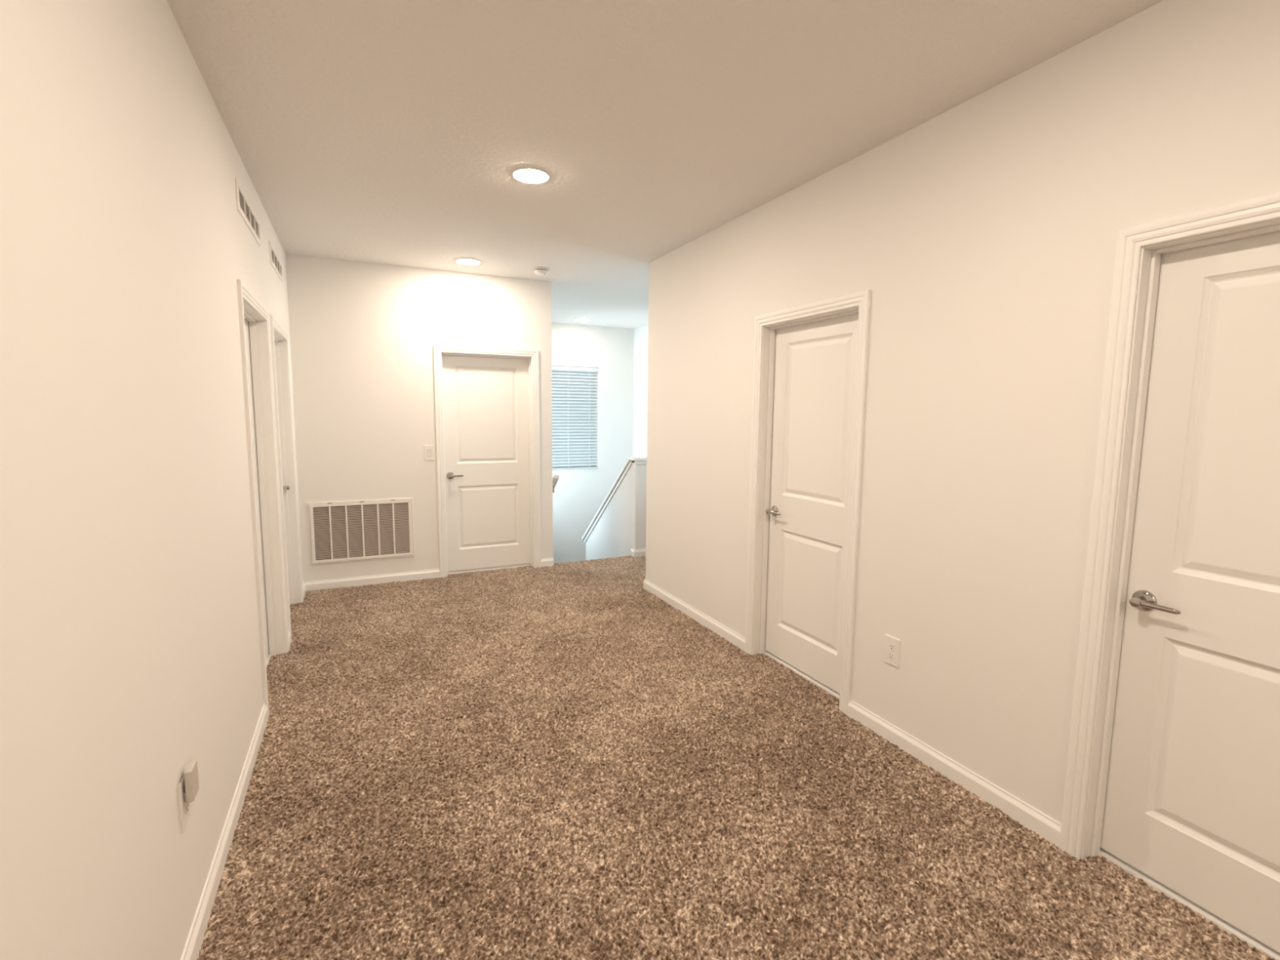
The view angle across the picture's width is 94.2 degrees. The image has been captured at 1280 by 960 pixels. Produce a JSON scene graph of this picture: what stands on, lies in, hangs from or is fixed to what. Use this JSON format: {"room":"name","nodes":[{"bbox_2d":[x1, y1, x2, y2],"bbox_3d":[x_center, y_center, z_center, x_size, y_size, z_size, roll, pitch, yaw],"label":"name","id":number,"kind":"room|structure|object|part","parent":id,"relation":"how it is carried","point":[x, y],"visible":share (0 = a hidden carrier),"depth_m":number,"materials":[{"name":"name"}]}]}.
{"room":"upstairs hallway","nodes":[
{"label":"upstairs hallway","id":0,"kind":"room"},
{"bbox_2d":[0,0,303,959],"bbox_3d":[-1.280,-0.032,1.461,0.120,2.740,7.721,-2,7,-25],"label":"wall","id":1,"kind":"structure","parent":0,"point":[130,646],"depth_m":1.28,"materials":[{"name":"white paint"}]},
{"bbox_2d":[177,775,191,833],"bbox_3d":[-1.254,0.885,1.639,0.008,0.134,0.084,-2,7,-25],"label":"wall outlet","id":2,"kind":"object","parent":1,"relation":"attached to","point":[185,811],"visible":0.59,"depth_m":1.61,"materials":[{"name":"white plastic"}]},
{"bbox_2d":[185,802,189,814],"bbox_3d":[-1.252,0.906,1.643,0.002,0.025,0.034,-2,7,-25],"label":"receptacle","id":3,"kind":"object","parent":2,"relation":"attached to","point":[187,804],"depth_m":1.64,"materials":[{"name":"white plastic"}]},
{"bbox_2d":[183,760,199,802],"bbox_3d":[-1.240,0.831,1.639,0.023,0.090,0.064,-2,7,-25],"label":"plug","id":4,"kind":"object","parent":2,"relation":"attached to","point":[191,783],"visible":1,"depth_m":1.62,"materials":[{"name":"beige plastic"}]},
{"bbox_2d":[180,582,306,959],"bbox_3d":[-1.206,1.296,1.583,0.015,0.086,7.601,-2,7,-25],"label":"baseboard","id":5,"kind":"structure","parent":1,"relation":"attached to","point":[194,941],"depth_m":1.98,"materials":[{"name":"white wood"}]},
{"bbox_3d":[-0.715,1.417,0.544,0.015,0.086,5.290,-2,7,-25],"label":"baseboard","id":6,"kind":"part","parent":5,"relation":"part of","materials":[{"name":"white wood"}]},
{"bbox_3d":[-2.272,1.034,3.840,0.015,0.086,0.142,-2,7,-25],"label":"baseboard","id":7,"kind":"part","parent":5,"relation":"part of","materials":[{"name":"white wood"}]},
{"bbox_3d":[-2.763,0.913,4.879,0.015,0.086,0.270,-2,7,-25],"label":"baseboard","id":8,"kind":"part","parent":5,"relation":"part of","materials":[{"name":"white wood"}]},
{"bbox_2d":[235,177,260,246],"bbox_3d":[-2.020,-1.367,3.074,0.010,0.139,0.690,-2,7,-25],"label":"air vent","id":9,"kind":"object","parent":1,"relation":"in","point":[244,207],"visible":1,"depth_m":3.01,"materials":[{"name":"white metal"}]},
{"bbox_3d":[-1.918,-1.342,2.860,0.003,0.084,0.144,-2,7,-25],"label":"louver panel","id":10,"kind":"part","parent":9,"relation":"part of","materials":[{"name":"grey plastic"}]},
{"bbox_2d":[236,279,288,717],"bbox_3d":[-2.084,0.091,3.213,0.137,2.110,0.950,-2,7,-25],"label":"door","id":11,"kind":"structure","parent":1,"relation":"in","point":[254,317],"depth_m":3.54,"materials":[{"name":"white wood"}]},
{"bbox_2d":[268,240,283,282],"bbox_3d":[-2.495,-1.489,4.080,0.010,0.136,0.650,-2,7,-25],"label":"air vent","id":12,"kind":"object","parent":1,"relation":"in","point":[275,262],"visible":1,"depth_m":4.03,"materials":[{"name":"white metal"}]},
{"bbox_2d":[269,314,303,639],"bbox_3d":[-2.548,-0.023,4.194,0.137,2.110,0.950,-2,7,-25],"label":"door","id":13,"kind":"structure","parent":1,"relation":"in","point":[280,343],"depth_m":4.53,"materials":[{"name":"white wood"}]},
{"bbox_2d":[285,253,553,583],"bbox_3d":[-1.859,-0.474,5.362,2.169,2.740,0.120,-2,7,-25],"label":"wall","id":14,"kind":"structure","parent":0,"point":[363,335],"depth_m":5.11,"materials":[{"name":"white paint"}]},
{"bbox_2d":[306,497,414,565],"bbox_3d":[-2.396,0.440,5.141,0.823,0.533,0.014,-2,7,-25],"label":"air vent","id":15,"kind":"object","parent":14,"relation":"in","point":[368,530],"visible":1,"depth_m":5.13,"materials":[{"name":"white metal"}]},
{"bbox_3d":[-2.675,0.452,5.011,0.122,0.434,0.007,-2,7,-25],"label":"louver panel","id":16,"kind":"part","parent":15,"relation":"part of","materials":[{"name":"beige metal"}]},
{"bbox_3d":[-2.564,0.447,5.063,0.122,0.434,0.007,-2,7,-25],"label":"louver panel","id":17,"kind":"part","parent":15,"relation":"part of","materials":[{"name":"beige metal"}]},
{"bbox_3d":[-2.452,0.442,5.115,0.122,0.434,0.007,-2,7,-25],"label":"louver panel","id":18,"kind":"part","parent":15,"relation":"part of","materials":[{"name":"beige metal"}]},
{"bbox_3d":[-2.340,0.437,5.168,0.122,0.434,0.007,-2,7,-25],"label":"louver panel","id":19,"kind":"part","parent":15,"relation":"part of","materials":[{"name":"beige metal"}]},
{"bbox_3d":[-2.228,0.433,5.220,0.122,0.434,0.007,-2,7,-25],"label":"louver panel","id":20,"kind":"part","parent":15,"relation":"part of","materials":[{"name":"beige metal"}]},
{"bbox_3d":[-2.116,0.428,5.272,0.122,0.434,0.007,-2,7,-25],"label":"louver panel","id":21,"kind":"part","parent":15,"relation":"part of","materials":[{"name":"beige metal"}]},
{"bbox_2d":[305,557,553,591],"bbox_3d":[-1.836,0.857,5.453,2.155,0.086,0.015,-2,7,-25],"label":"baseboard","id":22,"kind":"structure","parent":14,"relation":"attached to","point":[433,573],"depth_m":5.22,"materials":[{"name":"white wood"}]},
{"bbox_3d":[-2.325,0.878,5.224,1.076,0.086,0.015,-2,7,-25],"label":"baseboard","id":23,"kind":"part","parent":22,"relation":"part of","materials":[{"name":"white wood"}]},
{"bbox_3d":[-0.920,0.818,5.881,0.130,0.086,0.015,-2,7,-25],"label":"baseboard","id":24,"kind":"part","parent":22,"relation":"part of","materials":[{"name":"white wood"}]},
{"bbox_2d":[423,444,435,460],"bbox_3d":[-1.881,-0.244,5.306,0.088,0.138,0.012,-2,7,-25],"label":"light switch","id":25,"kind":"object","parent":14,"relation":"attached to","point":[428,450],"visible":1,"depth_m":5.30,"materials":[{"name":"white plastic"}]},
{"bbox_2d":[432,344,541,577],"bbox_3d":[-1.424,-0.169,5.594,0.950,2.110,0.137,-2,7,-25],"label":"door","id":26,"kind":"structure","parent":14,"relation":"in","point":[486,399],"depth_m":5.62,"materials":[{"name":"white wood"}]},
{"bbox_3d":[-1.739,-0.036,5.463,0.068,0.068,0.060,-2,7,-25],"label":"handle","id":27,"kind":"part","parent":26,"relation":"part of","materials":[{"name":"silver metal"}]},
{"bbox_2d":[551,322,634,563],"bbox_3d":[-1.044,0.628,8.621,2.220,5.640,0.160,-2,7,-25],"label":"wall","id":28,"kind":"structure","parent":0,"point":[578,495],"depth_m":8.59,"materials":[{"name":"white paint"}]},
{"bbox_2d":[551,374,598,471],"bbox_3d":[-1.041,-0.870,8.436,0.905,1.461,0.162,-2,7,-25],"label":"window","id":29,"kind":"structure","parent":28,"relation":"in","point":[592,375],"depth_m":8.58,"materials":[{"name":"white plastic"}]},
{"bbox_2d":[551,365,598,470],"bbox_3d":[-1.022,-0.870,8.396,0.897,1.442,0.056,-2,7,-25],"label":"window blind","id":30,"kind":"object","parent":29,"relation":"attached to","point":[560,430],"visible":0.65,"depth_m":8.44,"materials":[{"name":"white plastic"}]},
{"bbox_3d":[-1.031,-0.163,8.479,0.889,0.019,0.042,-2,7,-25],"label":"rail","id":31,"kind":"part","parent":30,"relation":"part of","materials":[{"name":"white plastic"}]},
{"bbox_3d":[-1.037,-0.147,8.495,0.903,0.011,0.112,-2,7,-25],"label":"sill","id":32,"kind":"part","parent":29,"relation":"part of","materials":[{"name":"white wood"}]},
{"bbox_2d":[586,462,646,560],"bbox_3d":[0.112,0.880,7.229,1.085,2.330,1.519,-2,7,-25],"label":"wall","id":33,"kind":"structure","parent":0,"point":[621,526],"depth_m":6.52,"materials":[{"name":"white paint"}]},
{"bbox_2d":[582,456,646,542],"bbox_3d":[0.096,0.272,7.166,1.120,1.217,1.616,-2,7,-25],"label":"trim","id":34,"kind":"structure","parent":33,"relation":"attached to","point":[637,460],"depth_m":6.72,"materials":[{"name":"white wood"}]},
{"bbox_3d":[0.443,-0.203,6.407,1.099,0.041,0.014,-2,7,-25],"label":"moulding","id":35,"kind":"part","parent":34,"relation":"part of","materials":[{"name":"white wood"}]},
{"bbox_2d":[630,547,645,557],"bbox_3d":[0.416,0.756,6.550,1.100,0.086,0.094,-2,7,-25],"label":"baseboard","id":36,"kind":"structure","parent":33,"relation":"attached to","point":[633,553],"depth_m":6.31,"materials":[{"name":"white wood"}]},
{"bbox_3d":[-0.075,0.777,6.321,0.015,0.086,0.092,-2,7,-25],"label":"baseboard","id":37,"kind":"part","parent":36,"relation":"part of","materials":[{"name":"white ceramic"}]},
{"bbox_2d":[632,324,648,456],"bbox_3d":[0.687,0.779,7.415,0.120,5.640,3.513,-2,7,-25],"label":"wall","id":38,"kind":"structure","parent":0,"point":[641,334],"depth_m":8.54,"materials":[{"name":"white paint"}]},
{"bbox_2d":[166,0,1163,328],"bbox_3d":[0.162,-1.660,3.270,4.389,0.120,10.330,-2,7,-25],"label":"ceiling","id":39,"kind":"structure","parent":0,"point":[392,132],"depth_m":2.38,"materials":[{"name":"white paint"}]},
{"bbox_2d":[455,257,480,265],"bbox_3d":[-1.405,-1.784,4.861,0.194,0.016,0.194,-2,7,-25],"label":"recessed light","id":40,"kind":"object","parent":39,"relation":"in","point":[470,261],"visible":1,"depth_m":4.82,"materials":[{"name":"white plastic"}]},
{"bbox_2d":[511,166,550,183],"bbox_3d":[-0.566,-1.577,3.086,0.194,0.016,0.194,-2,7,-25],"label":"recessed light","id":41,"kind":"object","parent":39,"relation":"in","point":[526,174],"visible":1,"depth_m":3.06,"materials":[{"name":"white plastic"}]},
{"bbox_2d":[533,266,549,275],"bbox_3d":[-0.847,-1.789,5.108,0.140,0.052,0.140,-2,7,-25],"label":"smoke detector","id":42,"kind":"object","parent":39,"relation":"attached to","point":[541,271],"visible":1,"depth_m":5.07,"materials":[{"name":"white plastic"}]},
{"bbox_2d":[575,318,589,320],"bbox_3d":[-0.759,-2.110,7.829,0.194,0.016,0.194,-2,7,-25],"label":"recessed light","id":43,"kind":"object","parent":39,"relation":"in","point":[576,319],"visible":1,"depth_m":7.78,"materials":[{"name":"white plastic"}]},
{"bbox_2d":[196,555,1275,959],"bbox_3d":[0.591,1.370,2.492,4.273,0.260,7.692,-2,7,-25],"label":"floor","id":44,"kind":"structure","parent":0,"point":[560,761],"depth_m":2.23,"materials":[{"name":"carpet"}]},
{"bbox_2d":[645,0,1279,823],"bbox_3d":[1.504,-0.079,2.112,0.120,2.740,6.537,-2,7,-25],"label":"wall","id":45,"kind":"structure","parent":0,"point":[982,234],"depth_m":2.34,"materials":[{"name":"white paint"}]},
{"bbox_2d":[744,289,871,715],"bbox_3d":[0.933,0.107,3.330,0.137,2.110,0.891,-2,7,-25],"label":"door","id":46,"kind":"structure","parent":45,"relation":"in","point":[811,360],"depth_m":3.36,"materials":[{"name":"white wood"}]},
{"bbox_3d":[0.799,0.193,3.629,0.060,0.068,0.068,-2,7,-25],"label":"handle","id":47,"kind":"part","parent":46,"relation":"part of","materials":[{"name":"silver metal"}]},
{"bbox_3d":[0.805,0.198,3.579,0.012,0.019,0.129,-3,7,-29],"label":"lever","id":48,"kind":"part","parent":46,"relation":"part of","materials":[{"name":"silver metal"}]},
{"bbox_2d":[643,578,1061,846],"bbox_3d":[1.427,1.248,2.238,0.015,0.086,6.550,-2,7,-25],"label":"baseboard","id":49,"kind":"structure","parent":45,"relation":"attached to","point":[1027,815],"depth_m":2.56,"materials":[{"name":"white wood"}]},
{"bbox_3d":[0.358,0.985,4.500,0.015,0.086,1.518,-2,7,-25],"label":"baseboard","id":50,"kind":"part","parent":49,"relation":"part of","materials":[{"name":"white wood"}]},
{"bbox_3d":[1.275,1.210,2.560,0.015,0.086,1.016,-2,7,-25],"label":"baseboard","id":51,"kind":"part","parent":49,"relation":"part of","materials":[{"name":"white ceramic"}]},
{"bbox_2d":[884,634,901,668],"bbox_3d":[1.169,0.794,2.757,0.008,0.134,0.084,-2,7,-25],"label":"wall outlet","id":52,"kind":"object","parent":45,"relation":"attached to","point":[892,645],"visible":1,"depth_m":2.75,"materials":[{"name":"white plastic"}]},
{"bbox_2d":[888,652,894,658],"bbox_3d":[1.166,0.815,2.758,0.002,0.025,0.034,-2,7,-25],"label":"receptacle","id":53,"kind":"object","parent":52,"relation":"attached to","point":[891,655],"depth_m":2.76,"materials":[{"name":"white plastic"}]},
{"bbox_2d":[888,643,894,650],"bbox_3d":[1.167,0.773,2.753,0.002,0.025,0.034,-2,7,-25],"label":"receptacle","id":54,"kind":"object","parent":52,"relation":"attached to","point":[891,646],"depth_m":2.75,"materials":[{"name":"white plastic"}]},
{"bbox_2d":[1058,191,1279,959],"bbox_3d":[1.744,0.307,1.612,0.137,2.110,0.899,-2,7,-25],"label":"door","id":55,"kind":"structure","parent":45,"relation":"in","point":[1172,777],"depth_m":1.82,"materials":[{"name":"white wood"}]},
{"bbox_3d":[1.609,0.392,1.915,0.060,0.068,0.068,-2,7,-25],"label":"handle","id":56,"kind":"part","parent":55,"relation":"part of","materials":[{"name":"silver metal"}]},
{"bbox_3d":[1.615,0.398,1.865,0.012,0.019,0.129,-3,7,-29],"label":"lever","id":57,"kind":"part","parent":55,"relation":"part of","materials":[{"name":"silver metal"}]},
{"bbox_3d":[-1.466,0.799,7.058,0.120,5.640,2.329,-2,7,-25],"label":"wall","id":58,"kind":"structure","parent":0,"visible":0},
{"bbox_2d":[552,475,559,492],"bbox_3d":[-1.135,0.418,6.574,0.098,1.079,1.300,-2,7,-25],"label":"stair handrail","id":59,"kind":"object","parent":58,"relation":"attached to","point":[555,478],"visible":0.24,"depth_m":5.98,"materials":[{"name":"white wood"}]}
]}

